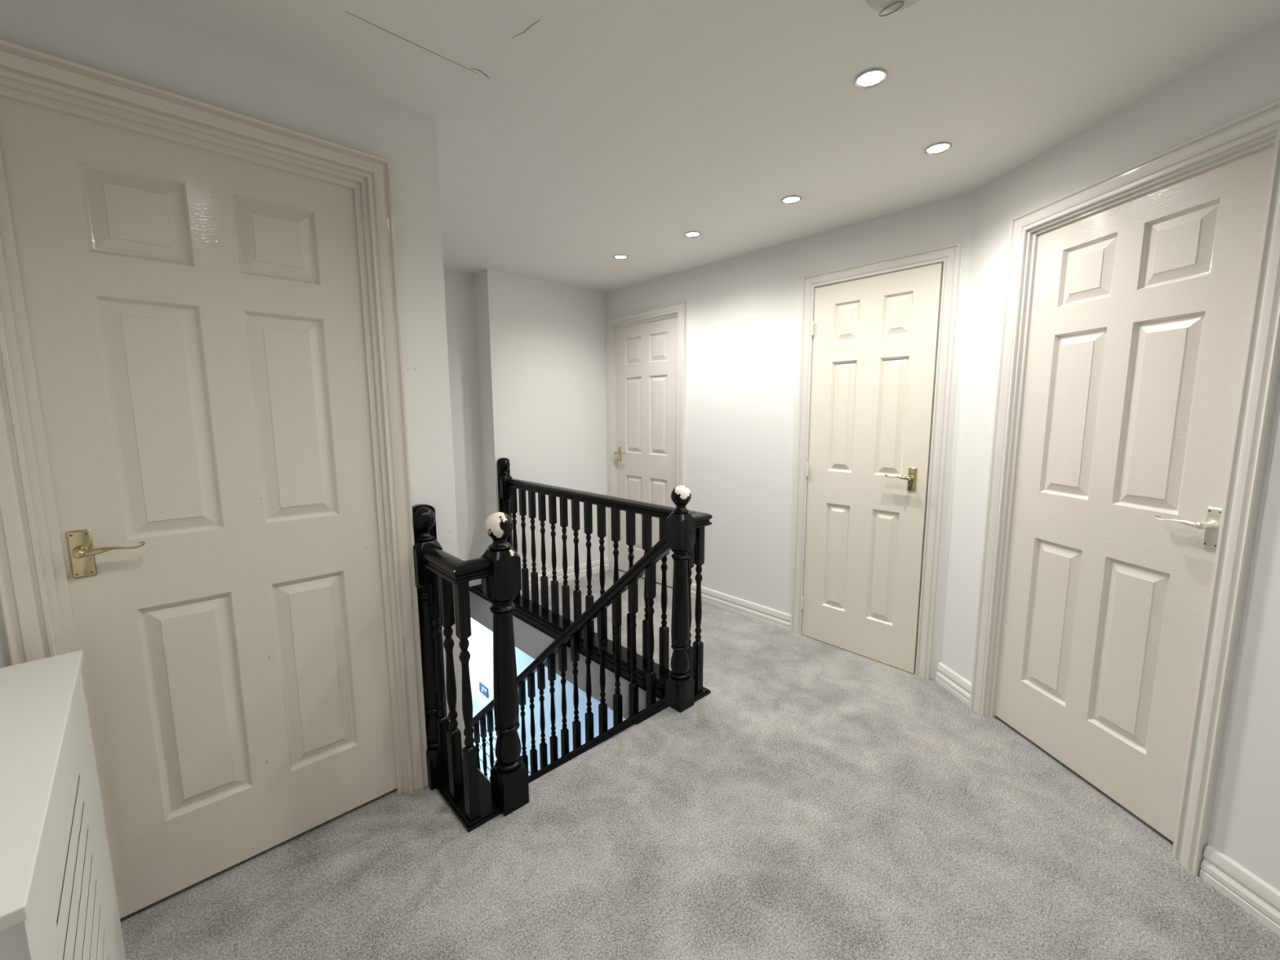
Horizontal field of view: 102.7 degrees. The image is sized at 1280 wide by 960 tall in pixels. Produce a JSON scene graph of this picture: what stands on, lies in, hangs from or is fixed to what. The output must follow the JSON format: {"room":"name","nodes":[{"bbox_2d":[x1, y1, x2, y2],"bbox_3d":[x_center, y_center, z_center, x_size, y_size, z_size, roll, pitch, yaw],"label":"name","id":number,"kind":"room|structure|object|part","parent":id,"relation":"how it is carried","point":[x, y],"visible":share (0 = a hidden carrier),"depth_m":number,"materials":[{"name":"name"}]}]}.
{"room":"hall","nodes":[
{"label":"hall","id":0,"kind":"room"},
{"bbox_2d":[0,0,465,748],"bbox_3d":[-1.157,0.003,1.400,1.280,2.243,0.100,-7,10,-42],"label":"wall","id":1,"kind":"structure","parent":0,"point":[123,38],"depth_m":1.47,"materials":[{"name":"paint"}]},
{"bbox_2d":[0,39,427,921],"bbox_3d":[-1.089,0.094,1.407,0.868,2.060,0.098,-7,10,-42],"label":"door","id":2,"kind":"structure","parent":1,"relation":"attached to","point":[206,491],"depth_m":1.35,"materials":[{"name":"beige paint"}]},
{"bbox_3d":[-1.264,0.164,1.221,0.125,0.026,0.052,-7,10,-42],"label":"lever","id":3,"kind":"part","parent":2,"relation":"part of","materials":[{"name":"gold metal"}]},
{"bbox_2d":[443,269,485,586],"bbox_3d":[-1.538,-0.280,3.331,1.015,2.178,0.100,-7,10,-42],"label":"wall","id":4,"kind":"structure","parent":0,"point":[460,300],"depth_m":3.55,"materials":[{"name":"paint"}]},
{"bbox_2d":[472,711,530,780],"bbox_3d":[-1.186,3.407,4.270,2.125,0.050,6.200,-7,10,-42],"label":"floor","id":5,"kind":"structure","parent":0,"point":[495,737],"depth_m":5.95,"materials":[{"name":"white"}]},
{"bbox_2d":[528,724,636,785],"bbox_3d":[-0.938,2.142,3.019,0.825,2.020,2.306,-7,10,-42],"label":"staircase","id":6,"kind":"structure","parent":5,"relation":"on","point":[620,733],"depth_m":2.27,"materials":[{"name":"black wood"}]},
{"bbox_2d":[473,268,607,577],"bbox_3d":[-0.659,-0.331,3.941,1.105,2.243,0.200,-7,10,-42],"label":"wall","id":7,"kind":"structure","parent":0,"point":[540,344],"depth_m":3.73,"materials":[{"name":"paint"}]},
{"bbox_2d":[520,557,609,593],"bbox_3d":[-0.573,0.741,4.007,0.885,0.100,0.016,-7,10,-42],"label":"baseboard","id":8,"kind":"structure","parent":7,"relation":"attached to","point":[595,564],"depth_m":4.04,"materials":[{"name":"white wood"}]},
{"bbox_2d":[469,591,659,719],"bbox_3d":[-0.603,0.789,3.248,0.050,0.800,2.500,-7,10,-42],"label":"wall","id":9,"kind":"structure","parent":0,"point":[528,639],"depth_m":3.16,"materials":[{"name":"white paint"}]},
{"bbox_2d":[120,569,1279,959],"bbox_3d":[0.039,1.085,1.926,3.545,0.050,4.650,-7,10,-42],"label":"floor","id":10,"kind":"structure","parent":0,"point":[823,801],"depth_m":1.51,"materials":[{"name":"grey carpet"}]},
{"bbox_2d":[0,650,126,959],"bbox_3d":[-1.034,0.815,0.808,0.245,0.782,0.840,-7,10,-44],"label":"radiator cover","id":11,"kind":"object","parent":10,"relation":"on","point":[58,896],"visible":1,"depth_m":0.81,"materials":[{"name":"white wood"}]},
{"bbox_3d":[-0.759,0.859,0.534,0.229,0.764,0.018,-7,10,-44],"label":"panel","id":12,"kind":"part","parent":11,"relation":"part of","materials":[{"name":"white wood"}]},
{"bbox_2d":[412,503,528,832],"bbox_3d":[-0.573,0.587,1.712,0.223,0.999,0.348,-7,10,-42],"label":"railing","id":13,"kind":"object","parent":10,"relation":"on","point":[452,770],"visible":0.99,"depth_m":1.66,"materials":[{"name":"black paint"}]},
{"bbox_3d":[-0.588,0.264,1.637,0.132,0.057,0.278,-7,10,-42],"label":"handrail","id":14,"kind":"part","parent":13,"relation":"part of","materials":[{"name":"black wood"}]},
{"bbox_3d":[-0.595,1.074,1.767,0.146,0.020,0.327,-7,10,-42],"label":"plate","id":15,"kind":"part","parent":13,"relation":"part of","materials":[{"name":"black paint"}]},
{"bbox_3d":[-0.440,0.652,1.671,0.094,0.880,0.094,-7,10,-42],"label":"newel post","id":16,"kind":"part","parent":13,"relation":"part of","materials":[{"name":"black wood"}]},
{"bbox_2d":[469,457,712,782],"bbox_3d":[-0.566,1.500,3.272,0.228,3.215,2.438,-7,10,-42],"label":"railing","id":17,"kind":"object","parent":10,"relation":"on","point":[682,530],"visible":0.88,"depth_m":2.74,"materials":[{"name":"black paint"}]},
{"bbox_3d":[-0.624,1.127,3.185,0.068,2.069,2.286,-7,10,-42],"label":"handrail","id":18,"kind":"part","parent":17,"relation":"part of","materials":[{"name":"black paint"}]},
{"bbox_3d":[-0.330,0.100,2.881,0.143,0.057,1.768,-7,10,-42],"label":"handrail","id":19,"kind":"part","parent":17,"relation":"part of","materials":[{"name":"black paint"}]},
{"bbox_3d":[-0.352,0.918,2.996,0.181,0.031,1.821,-7,10,-42],"label":"plate","id":20,"kind":"part","parent":17,"relation":"part of","materials":[{"name":"black paint"}]},
{"bbox_3d":[0.177,0.574,2.243,0.094,0.880,0.094,-7,10,-42],"label":"newel post","id":21,"kind":"part","parent":17,"relation":"part of","materials":[{"name":"black paint"}]},
{"bbox_2d":[124,0,1279,292],"bbox_3d":[-0.005,-1.202,1.665,3.545,0.092,4.750,-7,10,-42],"label":"ceiling","id":22,"kind":"structure","parent":0,"point":[701,116],"depth_m":1.53,"materials":[{"name":"white paint"}]},
{"bbox_2d":[613,254,627,259],"bbox_3d":[-0.117,-1.352,3.104,0.086,0.006,0.086,-7,10,-42],"label":"recessed light","id":23,"kind":"object","parent":22,"relation":"in","point":[616,256],"visible":1,"depth_m":3.10,"materials":[{"name":"silver metal"}]},
{"bbox_2d":[684,231,700,237],"bbox_3d":[0.280,-1.304,2.717,0.086,0.006,0.086,-7,10,-42],"label":"recessed light","id":24,"kind":"object","parent":22,"relation":"in","point":[691,233],"visible":1,"depth_m":2.71,"materials":[{"name":"silver metal"}]},
{"bbox_2d":[781,195,801,204],"bbox_3d":[0.675,-1.248,2.281,0.086,0.006,0.086,-7,10,-42],"label":"recessed light","id":25,"kind":"object","parent":22,"relation":"in","point":[792,199],"visible":1,"depth_m":2.28,"materials":[{"name":"silver metal"}]},
{"bbox_2d":[854,67,887,88],"bbox_3d":[0.656,-1.141,1.455,0.086,0.006,0.086,-7,10,-42],"label":"recessed light","id":26,"kind":"object","parent":22,"relation":"in","point":[872,77],"visible":1,"depth_m":1.45,"materials":[{"name":"silver metal"}]},
{"bbox_2d":[866,0,919,17],"bbox_3d":[0.566,-1.078,1.111,0.144,0.041,0.144,-7,10,-42],"label":"smoke detector","id":27,"kind":"object","parent":22,"relation":"attached to","point":[881,6],"visible":1,"depth_m":1.15,"materials":[{"name":"grey plastic"}]},
{"bbox_2d":[924,142,951,155],"bbox_3d":[1.074,-1.193,1.843,0.086,0.006,0.086,-7,10,-42],"label":"recessed light","id":28,"kind":"object","parent":22,"relation":"in","point":[939,148],"visible":1,"depth_m":1.84,"materials":[{"name":"silver metal"}]},
{"bbox_2d":[467,191,974,770],"bbox_3d":[-0.417,0.892,4.603,0.120,4.843,6.100,-7,10,-42],"label":"wall","id":29,"kind":"structure","parent":0,"point":[744,313],"depth_m":3.15,"materials":[{"name":"paint"}]},
{"bbox_2d":[479,682,488,697],"bbox_3d":[-1.965,2.639,6.428,0.018,0.120,0.220,-7,10,-42],"label":"notice","id":30,"kind":"object","parent":29,"relation":"attached to","point":[482,689],"visible":1,"depth_m":6.41,"materials":[{"name":"blue"}]},
{"bbox_2d":[604,300,686,586],"bbox_3d":[0.035,-0.229,3.887,0.098,2.048,0.848,-7,10,-42],"label":"door","id":31,"kind":"structure","parent":29,"relation":"in","point":[645,349],"depth_m":3.86,"materials":[{"name":"white paint"}]},
{"bbox_3d":[-0.153,-0.211,4.060,0.052,0.026,0.125,-7,10,-42],"label":"lever","id":32,"kind":"part","parent":31,"relation":"part of","materials":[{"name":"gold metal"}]},
{"bbox_2d":[690,583,791,631],"bbox_3d":[0.613,0.818,3.372,0.016,0.100,0.874,-7,10,-42],"label":"baseboard","id":33,"kind":"structure","parent":29,"relation":"attached to","point":[780,620],"depth_m":3.30,"materials":[{"name":"white wood"}]},
{"bbox_2d":[790,242,961,679],"bbox_3d":[1.158,-0.067,2.655,0.128,2.036,0.759,-7,10,-42],"label":"door","id":34,"kind":"structure","parent":29,"relation":"in","point":[877,340],"depth_m":2.61,"materials":[{"name":"beige paint"}]},
{"bbox_3d":[1.263,-0.013,2.493,0.052,0.026,0.125,-7,10,-41],"label":"lever","id":35,"kind":"part","parent":34,"relation":"part of","materials":[{"name":"gold metal"}]},
{"bbox_2d":[939,22,1279,891],"bbox_3d":[1.640,-0.002,1.338,0.120,2.243,2.069,-1,7,-7],"label":"wall","id":36,"kind":"structure","parent":0,"point":[1244,79],"depth_m":1.48,"materials":[{"name":"paint"}]},
{"bbox_2d":[935,662,971,706],"bbox_3d":[1.459,0.945,2.373,0.016,0.100,0.221,-1,7,-7],"label":"baseboard","id":37,"kind":"structure","parent":36,"relation":"attached to","point":[960,687],"depth_m":2.37,"materials":[{"name":"white wood"}]},
{"bbox_2d":[969,99,1279,875],"bbox_3d":[1.547,0.046,1.726,0.099,2.048,0.838,-1,7,-7],"label":"door","id":38,"kind":"structure","parent":36,"relation":"in","point":[1139,372],"depth_m":1.61,"materials":[{"name":"beige paint"}]},
{"bbox_3d":[1.558,0.119,1.465,0.052,0.026,0.125,-1,7,-7],"label":"lever","id":39,"kind":"part","parent":38,"relation":"part of","materials":[{"name":"silver metal"}]},
{"bbox_2d":[1199,844,1279,935],"bbox_3d":[1.647,1.130,0.943,0.016,0.100,1.000,-1,7,-7],"label":"baseboard","id":40,"kind":"structure","parent":36,"relation":"attached to","point":[1250,892],"depth_m":1.35,"materials":[{"name":"white wood"}]}
]}

